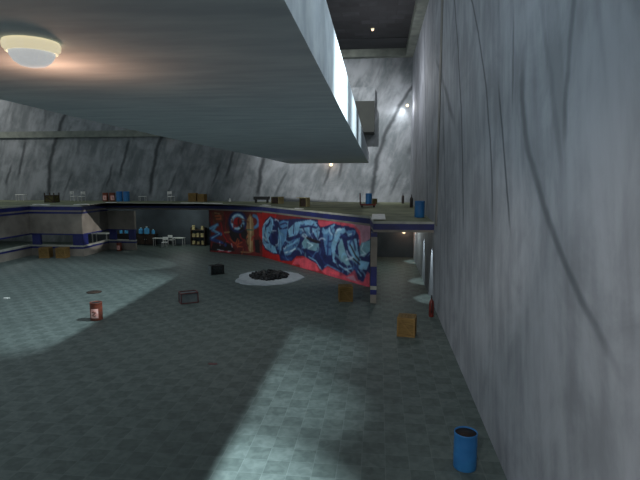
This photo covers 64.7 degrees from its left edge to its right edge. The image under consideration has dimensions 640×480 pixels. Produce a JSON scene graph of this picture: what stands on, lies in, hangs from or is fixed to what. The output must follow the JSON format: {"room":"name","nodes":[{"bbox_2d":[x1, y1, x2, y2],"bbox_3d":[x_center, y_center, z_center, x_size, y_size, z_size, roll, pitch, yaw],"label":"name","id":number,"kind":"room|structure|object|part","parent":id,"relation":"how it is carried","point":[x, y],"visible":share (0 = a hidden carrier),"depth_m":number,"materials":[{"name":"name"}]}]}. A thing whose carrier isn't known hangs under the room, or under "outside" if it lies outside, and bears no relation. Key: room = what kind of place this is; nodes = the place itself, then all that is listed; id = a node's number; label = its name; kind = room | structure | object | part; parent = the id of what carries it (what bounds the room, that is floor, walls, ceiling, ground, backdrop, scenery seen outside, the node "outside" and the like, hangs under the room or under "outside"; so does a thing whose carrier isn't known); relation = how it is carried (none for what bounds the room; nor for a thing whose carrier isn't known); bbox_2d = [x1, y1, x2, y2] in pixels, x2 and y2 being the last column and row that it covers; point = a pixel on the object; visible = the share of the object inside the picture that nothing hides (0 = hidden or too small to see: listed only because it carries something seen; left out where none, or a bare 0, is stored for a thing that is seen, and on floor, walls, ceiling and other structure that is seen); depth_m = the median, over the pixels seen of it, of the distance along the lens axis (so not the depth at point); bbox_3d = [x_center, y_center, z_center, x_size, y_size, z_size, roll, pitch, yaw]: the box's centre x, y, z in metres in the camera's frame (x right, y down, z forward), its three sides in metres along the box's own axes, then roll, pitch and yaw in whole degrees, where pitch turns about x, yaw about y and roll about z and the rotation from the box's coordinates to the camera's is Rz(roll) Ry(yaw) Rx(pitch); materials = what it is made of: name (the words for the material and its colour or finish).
{"room":"abandoned warehouse","nodes":[
{"label":"abandoned warehouse","id":0,"kind":"room"},
{"bbox_2d":[0,214,31,262],"bbox_3d":[-22.655,-0.073,35.965,0.270,3.240,5.700,1,7,7],"label":"wall","id":1,"kind":"structure","parent":0,"point":[12,225],"depth_m":37.05,"materials":[{"name":"beige paint"}]},
{"bbox_2d":[32,235,42,244],"bbox_3d":[-21.753,-0.041,38.861,0.650,0.780,0.230,1,7,7],"label":"wall pier","id":2,"kind":"object","parent":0,"point":[37,239],"visible":1,"depth_m":38.75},
{"bbox_2d":[29,213,83,255],"bbox_3d":[-20.089,-0.406,38.631,4.250,3.240,0.270,1,7,7],"label":"wall","id":3,"kind":"structure","parent":0,"point":[39,223],"depth_m":38.42,"materials":[{"name":"beige paint"}]},
{"bbox_2d":[0,229,135,239],"bbox_3d":[-19.156,-0.318,37.529,6.858,0.100,9.650,1,7,7],"label":"wall","id":4,"kind":"structure","parent":0,"point":[31,233],"depth_m":38.60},
{"bbox_2d":[0,239,136,251],"bbox_3d":[-19.156,0.565,37.639,6.858,0.120,9.650,1,7,7],"label":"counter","id":5,"kind":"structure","parent":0,"point":[49,245],"depth_m":38.62,"materials":[{"name":"grey concrete"}]},
{"bbox_2d":[0,241,136,253],"bbox_3d":[-19.156,0.694,37.655,6.858,0.140,9.650,1,7,7],"label":"wall","id":6,"kind":"structure","parent":0,"point":[30,246],"depth_m":38.78,"materials":[{"name":"blue paint"}]},
{"bbox_2d":[73,235,82,244],"bbox_3d":[-18.376,0.007,38.472,0.800,0.780,0.230,1,7,7],"label":"wall pier","id":7,"kind":"object","parent":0,"point":[77,239],"visible":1,"depth_m":38.36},
{"bbox_2d":[83,234,88,244],"bbox_3d":[-18.055,-0.018,38.680,0.230,0.780,0.700,1,7,7],"label":"wall pier","id":8,"kind":"object","parent":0,"point":[85,237],"visible":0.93,"depth_m":38.64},
{"bbox_2d":[81,211,109,255],"bbox_3d":[-17.892,-0.590,40.112,0.270,3.240,3.700,1,7,7],"label":"wall","id":9,"kind":"structure","parent":0,"point":[95,221],"depth_m":39.93,"materials":[{"name":"beige paint"}]},
{"bbox_2d":[109,230,116,239],"bbox_3d":[-17.203,-0.435,42.023,0.550,0.780,0.230,1,7,8],"label":"wall pier","id":10,"kind":"object","parent":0,"point":[112,233],"visible":1,"depth_m":41.91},
{"bbox_2d":[108,210,136,249],"bbox_3d":[-16.385,-0.809,41.866,2.351,3.240,0.270,1,7,8],"label":"wall","id":11,"kind":"structure","parent":0,"point":[116,219],"depth_m":41.67,"materials":[{"name":"beige paint"}]},
{"bbox_2d":[129,230,135,239],"bbox_3d":[-15.521,-0.405,41.779,0.507,0.780,0.245,1,7,7],"label":"wall pier","id":12,"kind":"object","parent":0,"point":[132,234],"visible":1,"depth_m":41.68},
{"bbox_2d":[88,209,209,244],"bbox_3d":[-11.646,-1.302,45.177,20.500,3.400,0.300,1,7,7],"label":"wall partition","id":13,"kind":"structure","parent":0,"point":[176,223],"depth_m":45.23,"materials":[{"name":"stone"}]},
{"bbox_2d":[0,0,368,163],"bbox_3d":[-2.167,-2.972,12.513,6.250,0.800,50.900,1,7,7],"label":"ceiling slab","id":14,"kind":"structure","parent":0,"point":[268,79],"depth_m":5.06,"materials":[{"name":"paint"}]},
{"bbox_2d":[0,35,60,67],"bbox_3d":[-2.161,-1.389,3.792,0.399,0.183,0.399,1,7,7],"label":"ceiling lamp","id":15,"kind":"object","parent":14,"relation":"attached to","point":[27,51],"visible":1,"depth_m":3.67,"materials":[{"name":"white glass"}]},
{"bbox_2d":[0,57,412,241],"bbox_3d":[-17.490,-8.091,45.469,50.630,16.800,0.400,1,7,7],"label":"wall","id":16,"kind":"structure","parent":0,"point":[150,167],"depth_m":44.79,"materials":[{"name":"stone"}]},
{"bbox_2d":[0,130,371,137],"bbox_3d":[-19.082,-9.487,45.151,47.500,0.550,0.250,1,7,7],"label":"trim","id":17,"kind":"structure","parent":16,"relation":"attached to","point":[119,133],"depth_m":45.37,"materials":[{"name":"grey concrete"}]},
{"bbox_2d":[340,48,412,58],"bbox_3d":[0.327,-15.358,41.923,14.630,0.600,0.700,1,7,7],"label":"trim","id":18,"kind":"structure","parent":16,"relation":"attached to","point":[385,52],"depth_m":41.18,"materials":[{"name":"grey concrete"}]},
{"bbox_2d":[0,200,432,221],"bbox_3d":[-18.630,-2.140,36.301,50.630,0.460,19.400,1,7,7],"label":"floor","id":19,"kind":"structure","parent":0,"point":[393,211],"depth_m":38.22,"materials":[{"name":"concrete"}]},
{"bbox_2d":[44,193,59,202],"bbox_3d":[-22.710,-3.594,42.785,0.870,0.820,0.860,0,7,3],"label":"wooden crate","id":20,"kind":"object","parent":19,"relation":"on","point":[49,198],"visible":0.94,"depth_m":42.42,"materials":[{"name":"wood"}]},
{"bbox_2d":[70,191,77,200],"bbox_3d":[-21.866,-3.886,44.883,0.450,0.880,0.440,2,7,16],"label":"metal chair","id":21,"kind":"object","parent":19,"relation":"on","point":[71,192],"visible":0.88,"depth_m":44.78,"materials":[{"name":"grey metal"}]},
{"bbox_2d":[78,191,85,201],"bbox_3d":[-20.997,-3.836,44.480,0.450,0.880,0.440,4,8,26],"label":"metal chair","id":22,"kind":"object","parent":19,"relation":"on","point":[82,192],"visible":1,"depth_m":44.37,"materials":[{"name":"grey metal"}]},
{"bbox_2d":[102,193,108,200],"bbox_3d":[-18.969,-3.797,44.656,0.507,0.760,0.541,-7,10,-44],"label":"barrel","id":23,"kind":"object","parent":19,"relation":"on","point":[104,195],"visible":0.99,"depth_m":44.45,"materials":[{"name":"red paint"}]},
{"bbox_2d":[109,193,114,201],"bbox_3d":[-18.367,-3.795,44.637,0.517,0.760,0.543,2,7,17],"label":"barrel","id":24,"kind":"object","parent":19,"relation":"on","point":[111,195],"visible":0.99,"depth_m":44.43,"materials":[{"name":"red paint"}]},
{"bbox_2d":[116,191,122,201],"bbox_3d":[-17.716,-3.848,44.605,0.537,0.874,0.537,1,7,7],"label":"barrel","id":25,"kind":"object","parent":19,"relation":"on","point":[119,196],"visible":1,"depth_m":44.40,"materials":[{"name":"blue paint"}]},
{"bbox_2d":[123,191,129,201],"bbox_3d":[-17.070,-3.839,44.530,0.537,0.874,0.537,1,7,7],"label":"barrel","id":26,"kind":"object","parent":19,"relation":"on","point":[126,196],"visible":1,"depth_m":44.33,"materials":[{"name":"blue paint"}]},
{"bbox_2d":[167,191,174,200],"bbox_3d":[-13.142,-3.848,44.580,0.450,0.880,0.440,5,9,36],"label":"metal chair","id":27,"kind":"object","parent":19,"relation":"on","point":[168,192],"visible":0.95,"depth_m":44.60,"materials":[{"name":"grey metal"}]},
{"bbox_2d":[188,193,197,201],"bbox_3d":[-11.152,-3.750,44.357,0.680,0.740,0.680,0,7,2],"label":"wooden crate","id":28,"kind":"object","parent":19,"relation":"on","point":[192,197],"visible":0.88,"depth_m":44.04,"materials":[{"name":"brown wood"}]},
{"bbox_2d":[197,194,206,201],"bbox_3d":[-10.281,-3.676,44.062,0.612,0.666,0.612,2,7,15],"label":"wooden crate","id":29,"kind":"object","parent":19,"relation":"on","point":[200,197],"visible":1,"depth_m":43.82,"materials":[{"name":"brown wood"}]},
{"bbox_2d":[253,196,269,202],"bbox_3d":[-4.868,-3.364,42.149,1.300,0.520,0.440,1,7,11],"label":"bench","id":30,"kind":"object","parent":19,"relation":"on","point":[255,198],"visible":1,"depth_m":41.97,"materials":[{"name":"black plastic"}]},
{"bbox_3d":[-4.868,-3.493,42.133,1.300,0.260,0.440,1,7,11],"label":"seat","id":31,"kind":"part","parent":30,"relation":"part of","materials":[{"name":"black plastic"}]},
{"bbox_2d":[271,197,283,203],"bbox_3d":[-3.442,-3.230,40.877,0.750,0.570,0.720,4,8,30],"label":"open box","id":32,"kind":"object","parent":19,"relation":"on","point":[274,200],"visible":1,"depth_m":40.67,"materials":[{"name":"brown cardboard"}]},
{"bbox_2d":[297,197,309,206],"bbox_3d":[-1.232,-2.760,36.742,0.830,0.660,0.600,4,8,26],"label":"open box","id":33,"kind":"object","parent":19,"relation":"on","point":[303,201],"visible":1,"depth_m":36.56,"materials":[{"name":"brown cardboard"}]},
{"bbox_2d":[360,193,375,206],"bbox_3d":[3.399,-2.838,35.974,1.150,1.003,0.700,1,7,7],"label":"trolley","id":34,"kind":"object","parent":19,"relation":"on","point":[362,205],"visible":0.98,"depth_m":35.68,"materials":[{"name":"red metal"}]},
{"bbox_2d":[366,193,371,203],"bbox_3d":[3.474,-2.949,35.951,0.455,0.741,0.455,1,7,7],"label":"barrel","id":35,"kind":"object","parent":34,"relation":"on","point":[368,195],"visible":1,"depth_m":35.77,"materials":[{"name":"blue paint"}]},
{"bbox_2d":[371,214,384,219],"bbox_3d":[3.098,-1.241,26.773,0.700,0.035,3.400,1,7,7],"label":"board","id":36,"kind":"object","parent":19,"relation":"on","point":[374,216],"visible":1,"depth_m":25.95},
{"bbox_2d":[410,194,412,207],"bbox_3d":[6.450,-2.761,35.709,0.227,0.918,0.274,6,9,40],"label":"fire extinguisher","id":37,"kind":"object","parent":19,"relation":"on","point":[411,198],"visible":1,"depth_m":35.64,"materials":[{"name":"metal"}]},
{"bbox_2d":[414,201,424,217],"bbox_3d":[5.321,-1.648,26.970,0.537,0.874,0.537,1,7,7],"label":"barrel","id":38,"kind":"object","parent":19,"relation":"on","point":[419,205],"visible":1,"depth_m":26.76,"materials":[{"name":"blue paint"}]},
{"bbox_2d":[0,241,506,479],"bbox_3d":[-20.608,3.938,18.116,51.030,0.300,58.000,1,7,7],"label":"floor","id":39,"kind":"structure","parent":0,"point":[305,383],"depth_m":15.31,"materials":[{"name":"tile"}]},
{"bbox_2d":[38,247,52,257],"bbox_3d":[-20.572,0.930,37.875,0.714,0.777,0.714,0,7,-3],"label":"wooden crate","id":40,"kind":"object","parent":39,"relation":"on","point":[44,252],"visible":1,"depth_m":37.57,"materials":[{"name":"brown wood"}]},
{"bbox_2d":[55,247,69,257],"bbox_3d":[-19.269,0.936,37.825,0.714,0.777,0.714,0,7,3],"label":"wooden crate","id":41,"kind":"object","parent":39,"relation":"on","point":[61,252],"visible":1,"depth_m":37.51,"materials":[{"name":"brown wood"}]},
{"bbox_2d":[86,290,101,293],"bbox_3d":[-11.842,2.713,26.476,0.760,0.060,0.760,1,7,7],"label":"round lid","id":42,"kind":"object","parent":39,"relation":"on","point":[93,291],"visible":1,"depth_m":26.34,"materials":[{"name":"brown metal"}]},
{"bbox_2d":[89,301,102,320],"bbox_3d":[-9.464,2.998,21.364,0.507,0.760,0.541,-7,10,-44],"label":"barrel","id":43,"kind":"object","parent":39,"relation":"on","point":[96,311],"visible":1,"depth_m":21.17,"materials":[{"name":"red paint"}]},
{"bbox_2d":[92,232,108,242],"bbox_3d":[-19.401,-0.095,44.864,1.500,1.080,0.825,1,7,7],"label":"folding table","id":44,"kind":"object","parent":39,"relation":"on","point":[106,233],"visible":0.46,"depth_m":44.57,"materials":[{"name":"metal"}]},
{"bbox_2d":[116,242,121,250],"bbox_3d":[-16.480,0.549,41.458,0.425,0.646,0.504,2,7,16],"label":"barrel","id":45,"kind":"object","parent":39,"relation":"on","point":[119,245],"visible":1,"depth_m":41.29,"materials":[{"name":"red paint"}]},
{"bbox_2d":[117,233,128,238],"bbox_3d":[-17.544,-0.103,45.255,1.700,1.000,0.660,1,7,7],"label":"base cabinet","id":46,"kind":"object","parent":39,"relation":"on","point":[123,235],"visible":0.21,"depth_m":44.93,"materials":[{"name":"black wood"}]},
{"bbox_2d":[136,233,157,244],"bbox_3d":[-15.409,-0.071,44.999,1.800,1.000,0.680,1,7,7],"label":"base cabinet","id":47,"kind":"object","parent":39,"relation":"on","point":[142,239],"visible":0.93,"depth_m":44.71,"materials":[{"name":"brown wood"}]},
{"bbox_3d":[-15.861,-0.050,44.747,0.760,0.820,0.023,1,7,7],"label":"door","id":48,"kind":"part","parent":47,"relation":"part of","materials":[{"name":"brown wood"}]},
{"bbox_2d":[144,227,148,233],"bbox_3d":[-15.370,-0.869,44.804,0.437,0.632,0.437,1,7,7],"label":"water jug","id":49,"kind":"object","parent":47,"relation":"on","point":[146,230],"visible":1,"depth_m":44.64,"materials":[{"name":"blue plastic"}]},
{"bbox_3d":[-15.027,-0.038,44.651,0.760,0.820,0.023,1,7,7],"label":"door","id":50,"kind":"part","parent":47,"relation":"part of","materials":[{"name":"brown wood"}]},
{"bbox_2d":[152,237,165,245],"bbox_3d":[-14.048,0.173,44.170,1.000,0.720,0.550,0,7,3],"label":"folding table","id":51,"kind":"object","parent":39,"relation":"on","point":[155,238],"visible":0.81,"depth_m":43.94,"materials":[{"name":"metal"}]},
{"bbox_2d":[168,235,174,244],"bbox_3d":[-13.239,-0.018,45.062,0.440,0.880,0.450,2,7,16],"label":"metal chair","id":52,"kind":"object","parent":39,"relation":"on","point":[169,236],"visible":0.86,"depth_m":44.83,"materials":[{"name":"white metal"}]},
{"bbox_2d":[173,237,185,245],"bbox_3d":[-12.407,0.141,44.431,1.000,0.720,0.550,1,7,10],"label":"folding table","id":53,"kind":"object","parent":39,"relation":"on","point":[173,237],"visible":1,"depth_m":44.42,"materials":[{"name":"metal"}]},
{"bbox_2d":[178,290,198,303],"bbox_3d":[-6.347,2.745,24.367,0.844,0.520,0.564,-4,8,-26],"label":"box","id":54,"kind":"object","parent":39,"relation":"on","point":[188,296],"visible":1,"depth_m":24.20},
{"bbox_2d":[190,227,206,245],"bbox_3d":[-10.722,-0.321,44.583,1.320,1.600,0.500,1,7,7],"label":"shelf unit","id":55,"kind":"object","parent":39,"relation":"on","point":[205,228],"visible":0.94,"depth_m":44.46,"materials":[{"name":"brown wood"}]},
{"bbox_3d":[-11.348,-0.330,44.654,0.060,1.600,0.500,1,7,7],"label":"panel","id":56,"kind":"part","parent":55,"relation":"part of","materials":[{"name":"wood"}]},
{"bbox_3d":[-10.096,-0.312,44.511,0.060,1.600,0.500,1,7,7],"label":"panel","id":57,"kind":"part","parent":55,"relation":"part of","materials":[{"name":"black wood"}]},
{"bbox_2d":[208,262,223,274],"bbox_3d":[-6.479,1.752,31.491,0.880,0.726,0.580,-4,8,-31],"label":"television","id":58,"kind":"object","parent":39,"relation":"on","point":[214,269],"visible":1,"depth_m":31.28,"materials":[{"name":"black plastic"}]},
{"bbox_2d":[235,271,304,285],"bbox_3d":[-2.994,2.248,30.248,4.081,0.050,4.399,1,7,7],"label":"sheet","id":59,"kind":"object","parent":39,"relation":"on","point":[244,278],"visible":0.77,"depth_m":29.31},
{"bbox_2d":[249,269,289,280],"bbox_3d":[-3.078,2.065,30.569,2.428,0.466,2.831,1,7,7],"label":"rubble pile","id":60,"kind":"object","parent":59,"relation":"on","point":[270,274],"visible":1,"depth_m":30.01,"materials":[{"name":"grey stone"}]},
{"bbox_2d":[338,284,352,301],"bbox_3d":[1.247,2.589,24.728,0.680,0.740,0.680,0,7,-1],"label":"wooden crate","id":61,"kind":"object","parent":39,"relation":"on","point":[345,291],"visible":1,"depth_m":24.43,"materials":[{"name":"brown wood"}]},
{"bbox_3d":[1.237,2.236,24.684,0.560,0.030,0.580,0,7,-1],"label":"lid","id":62,"kind":"part","parent":61,"relation":"part of","materials":[{"name":"brown wood"}]},
{"bbox_2d":[397,313,416,337],"bbox_3d":[3.326,3.260,19.344,0.680,0.740,0.680,2,7,15],"label":"wooden crate","id":63,"kind":"object","parent":39,"relation":"on","point":[406,322],"visible":1,"depth_m":19.06,"materials":[{"name":"brown wood"}]},
{"bbox_3d":[3.317,2.908,19.303,0.560,0.030,0.580,2,7,15],"label":"lid","id":64,"kind":"part","parent":63,"relation":"part of","materials":[{"name":"brown wood"}]},
{"bbox_2d":[429,295,433,316],"bbox_3d":[4.799,2.849,21.791,0.210,0.950,0.253,6,9,40],"label":"fire extinguisher","id":65,"kind":"object","parent":39,"relation":"on","point":[431,302],"visible":1,"depth_m":21.74,"materials":[{"name":"red metal"}]},
{"bbox_2d":[453,426,477,472],"bbox_3d":[3.017,4.345,10.487,0.479,0.780,0.479,1,7,7],"label":"barrel","id":66,"kind":"object","parent":39,"relation":"on","point":[465,437],"visible":1,"depth_m":10.31,"materials":[{"name":"blue paint"}]},
{"bbox_3d":[3.017,3.997,10.443,0.432,0.018,0.432,1,7,7],"label":"lid","id":67,"kind":"part","parent":66,"relation":"part of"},
{"bbox_2d":[268,227,370,287],"bbox_3d":[-0.683,0.255,32.775,0.300,3.380,12.797,-5,8,-33],"label":"wall","id":68,"kind":"structure","parent":0,"point":[370,227],"depth_m":27.42,"materials":[{"name":"paint"}]},
{"bbox_2d":[262,212,369,286],"bbox_3d":[-0.813,0.255,32.689,0.012,3.360,12.797,-5,8,-33],"label":"graffiti mural","id":69,"kind":"object","parent":68,"relation":"attached to","point":[340,250],"visible":1,"depth_m":31.45,"materials":[{"name":"paint"}]},
{"bbox_2d":[351,87,374,100],"bbox_3d":[0.758,-11.860,41.954,7.580,1.250,1.400,1,7,7],"label":"wall","id":70,"kind":"structure","parent":0,"point":[359,93],"depth_m":40.92,"materials":[{"name":"concrete"}]},
{"bbox_2d":[355,101,374,134],"bbox_3d":[0.689,-9.975,41.589,7.580,2.400,2.600,1,7,7],"label":"wall","id":71,"kind":"structure","parent":0,"point":[365,109],"depth_m":39.94,"materials":[{"name":"paint"}]},
{"bbox_2d":[326,0,415,38],"bbox_3d":[-0.830,-14.668,31.949,14.630,0.400,13.400,1,7,7],"label":"ceiling","id":72,"kind":"structure","parent":0,"point":[351,19],"depth_m":33.19,"materials":[{"name":"black concrete"}]},
{"bbox_2d":[337,37,407,49],"bbox_3d":[0.154,-15.694,40.380,14.630,0.450,3.700,1,7,7],"label":"ceiling","id":73,"kind":"structure","parent":0,"point":[395,42],"depth_m":39.46,"materials":[{"name":"black concrete"}]},
{"bbox_2d":[370,267,376,285],"bbox_3d":[2.745,1.519,25.713,0.300,0.940,3.450,1,7,7],"label":"wall pillar","id":74,"kind":"structure","parent":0,"point":[373,270],"depth_m":24.02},
{"bbox_2d":[370,293,376,302],"bbox_3d":[2.745,2.610,25.849,0.300,0.420,3.450,1,7,7],"label":"wall pillar","id":75,"kind":"structure","parent":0,"point":[372,297],"depth_m":24.15,"materials":[{"name":"beige paint"}]},
{"bbox_2d":[370,290,376,294],"bbox_3d":[2.745,2.283,25.808,0.300,0.240,3.450,1,7,7],"label":"wall pillar","id":76,"kind":"structure","parent":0,"point":[372,292],"depth_m":24.11,"materials":[{"name":"blue paint"}]},
{"bbox_2d":[371,237,376,266],"bbox_3d":[2.745,0.348,25.567,0.300,1.420,3.450,1,7,7],"label":"wall pillar","id":77,"kind":"structure","parent":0,"point":[373,239],"depth_m":23.87,"materials":[{"name":"beige paint"}]},
{"bbox_2d":[371,229,376,236],"bbox_3d":[2.745,-0.446,25.468,0.300,0.180,3.450,1,7,7],"label":"wall pillar","id":78,"kind":"structure","parent":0,"point":[373,234],"depth_m":23.78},
{"bbox_2d":[377,232,413,257],"bbox_3d":[3.713,-0.434,38.215,6.630,3.400,0.300,1,7,7],"label":"wall","id":79,"kind":"structure","parent":0,"point":[389,244],"depth_m":37.94,"materials":[{"name":"concrete"}]},
{"bbox_2d":[410,0,639,479],"bbox_3d":[4.539,-4.186,14.165,0.400,16.800,58.000,1,7,7],"label":"wall","id":80,"kind":"structure","parent":0,"point":[529,266],"depth_m":8.38,"materials":[{"name":"stone"}]},
{"bbox_2d":[0,206,433,232],"bbox_3d":[-7.928,-1.782,33.312,30.165,0.290,13.467,2,7,12],"label":"trim","id":81,"kind":"structure","parent":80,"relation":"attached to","point":[294,212],"depth_m":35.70,"materials":[{"name":"blue paint"}]},
{"bbox_2d":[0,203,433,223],"bbox_3d":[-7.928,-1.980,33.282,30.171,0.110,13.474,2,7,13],"label":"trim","id":82,"kind":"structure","parent":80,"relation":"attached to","point":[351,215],"depth_m":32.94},
{"bbox_2d":[406,0,428,55],"bbox_3d":[6.301,-14.231,32.692,0.620,0.650,16.400,1,7,7],"label":"trim","id":83,"kind":"structure","parent":80,"relation":"attached to","point":[420,7],"depth_m":32.75,"materials":[{"name":"grey concrete"}]},
{"bbox_2d":[435,0,443,225],"bbox_3d":[5.295,-6.589,22.324,0.030,11.950,0.650,1,7,7],"label":"trim","id":84,"kind":"structure","parent":80,"relation":"attached to","point":[442,1],"depth_m":22.36,"materials":[{"name":"stone"}]},
{"bbox_3d":[-6.544,-0.576,39.434,4.969,3.380,2.375,1,7,7],"label":"wall","id":85,"kind":"structure","parent":0,"visible":0},
{"bbox_2d":[209,210,262,256],"bbox_3d":[-6.622,-0.569,39.299,5.285,3.360,0.012,4,8,30],"label":"graffiti mural","id":86,"kind":"object","parent":85,"relation":"attached to","point":[232,232],"visible":1,"depth_m":39.23,"materials":[{"name":"paint"}]},
{"bbox_3d":[-23.497,-0.399,31.635,0.963,1.520,3.061,1,7,7],"label":"wall","id":87,"kind":"structure","parent":0,"visible":0},
{"bbox_2d":[0,209,107,215],"bbox_3d":[-21.559,-1.837,36.457,3.897,0.140,13.299,5,9,36],"label":"trim","id":88,"kind":"structure","parent":87,"relation":"attached to","point":[103,209],"depth_m":38.24,"materials":[{"name":"blue paint"}]}
]}

